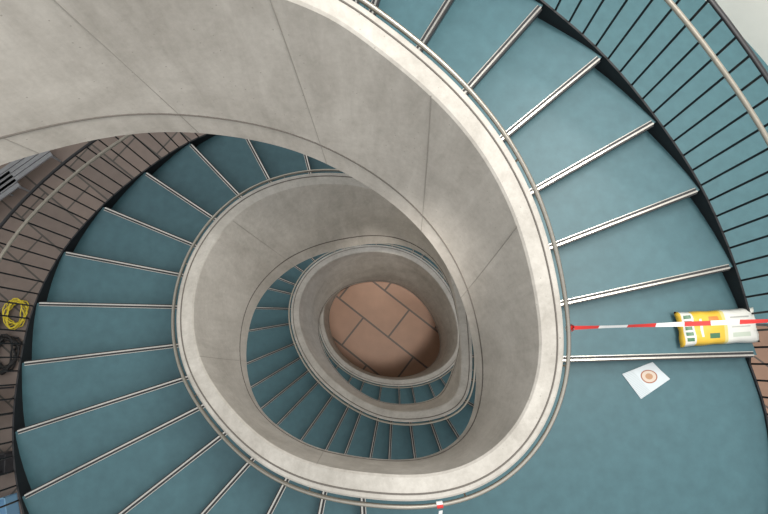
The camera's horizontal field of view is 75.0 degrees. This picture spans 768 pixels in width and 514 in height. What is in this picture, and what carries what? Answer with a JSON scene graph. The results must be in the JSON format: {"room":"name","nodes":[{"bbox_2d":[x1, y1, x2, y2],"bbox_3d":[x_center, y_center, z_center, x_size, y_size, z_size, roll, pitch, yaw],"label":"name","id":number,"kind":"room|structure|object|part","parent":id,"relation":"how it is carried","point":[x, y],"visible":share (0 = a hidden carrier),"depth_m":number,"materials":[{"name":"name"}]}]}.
{"room":"spiral stairwell","nodes":[
{"label":"spiral stairwell","id":0,"kind":"room"},
{"bbox_2d":[0,132,767,513],"bbox_3d":[0.000,1.219,16.078,32.000,0.001,32.000,0,79,0],"label":"floor","id":1,"kind":"structure","parent":0,"point":[382,328],"depth_m":16.12,"materials":[{"name":"tile"}]},
{"bbox_2d":[0,451,13,474],"bbox_3d":[-11.455,6.130,14.827,0.800,0.500,0.600,-6,79,-1],"label":"crate","id":2,"kind":"object","parent":1,"relation":"on","point":[6,465],"visible":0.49,"depth_m":14.80,"materials":[{"name":"plastic"}]},
{"bbox_2d":[0,386,13,415],"bbox_3d":[-12.136,4.477,14.997,1.600,0.825,0.900,-11,79,-2],"label":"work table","id":3,"kind":"object","parent":1,"relation":"on","point":[12,386],"visible":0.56,"depth_m":15.14,"materials":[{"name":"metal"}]},
{"bbox_2d":[0,493,19,513],"bbox_3d":[-11.312,7.442,14.561,1.000,0.500,0.700,-17,79,-3],"label":"crate","id":4,"kind":"object","parent":1,"relation":"on","point":[13,508],"visible":1,"depth_m":14.66,"materials":[{"name":"blue plastic"}]},
{"bbox_2d":[0,334,20,374],"bbox_3d":[-11.820,3.037,15.587,1.021,0.211,1.280,0,79,0],"label":"cable coil","id":5,"kind":"object","parent":1,"relation":"on","point":[12,362],"visible":0.93,"depth_m":15.54,"materials":[{"name":"black rubber"}]},
{"bbox_2d":[0,171,28,200],"bbox_3d":[-12.824,-1.889,16.441,2.000,0.525,0.700,-40,81,-7],"label":"bench","id":6,"kind":"object","parent":1,"relation":"on","point":[15,185],"visible":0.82,"depth_m":16.26,"materials":[{"name":"grey metal"}]},
{"bbox_2d":[2,298,28,329],"bbox_3d":[-11.659,1.808,15.847,0.817,0.171,1.012,0,79,0],"label":"coil","id":7,"kind":"object","parent":1,"relation":"on","point":[20,321],"visible":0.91,"depth_m":15.80,"materials":[{"name":"yellow"}]},
{"bbox_2d":[0,151,60,195],"bbox_3d":[-11.903,-2.926,16.651,2.000,0.525,0.700,-40,81,-7],"label":"bench","id":8,"kind":"object","parent":1,"relation":"on","point":[19,168],"visible":0.59,"depth_m":16.39,"materials":[{"name":"grey metal"}]},
{"bbox_2d":[0,0,767,513],"bbox_3d":[-0.176,0.960,8.326,7.525,15.302,6.795,0,79,0],"label":"spiral staircase","id":9,"kind":"structure","parent":1,"relation":"on","point":[486,161],"depth_m":4.16,"materials":[{"name":"concrete"}]},
{"bbox_3d":[-0.088,0.796,7.767,4.107,14.028,3.574,33,80,6],"label":"handrail","id":10,"kind":"part","parent":9,"relation":"part of","materials":[{"name":"concrete"}]},
{"bbox_3d":[-0.344,0.222,3.546,7.207,5.662,6.364,0,79,0],"label":"railing rail","id":11,"kind":"part","parent":9,"relation":"part of","materials":[{"name":"black metal"}]},
{"bbox_3d":[-0.343,0.258,3.722,7.103,5.670,6.261,0,79,0],"label":"railing handrail","id":12,"kind":"part","parent":9,"relation":"part of","materials":[{"name":"metal"}]},
{"bbox_2d":[436,319,767,513],"bbox_3d":[1.560,0.718,3.318,3.045,0.228,0.775,-25,80,-5],"label":"barrier tape","id":13,"kind":"object","parent":9,"relation":"attached to","point":[749,321],"visible":0.91,"depth_m":3.38,"materials":[{"name":"red"}]},
{"bbox_2d":[623,362,669,398],"bbox_3d":[2.241,1.022,4.274,0.323,0.010,0.250,-31,80,-6],"label":"paper notice","id":14,"kind":"object","parent":9,"relation":"on","point":[645,379],"visible":1,"depth_m":4.27,"materials":[{"name":"white paper"}]},
{"bbox_2d":[674,307,759,347],"bbox_3d":[2.776,0.582,4.157,0.675,0.118,0.297,-4,79,-1],"label":"bag","id":15,"kind":"object","parent":9,"relation":"on","point":[736,333],"visible":0.86,"depth_m":4.12,"materials":[{"name":"yellow plastic"}]},
{"bbox_2d":[544,0,767,325],"bbox_3d":[3.068,-1.399,5.360,2.576,0.250,5.875,-39,81,-7],"label":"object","id":16,"kind":"structure","parent":0,"point":[707,17],"depth_m":5.29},
{"bbox_2d":[706,0,767,64],"bbox_3d":[3.839,-2.205,4.197,0.970,2.850,6.129,-33,80,-6],"label":"wall","id":17,"kind":"structure","parent":0,"point":[750,17],"depth_m":5.29,"materials":[{"name":"beige paint"}]}
]}

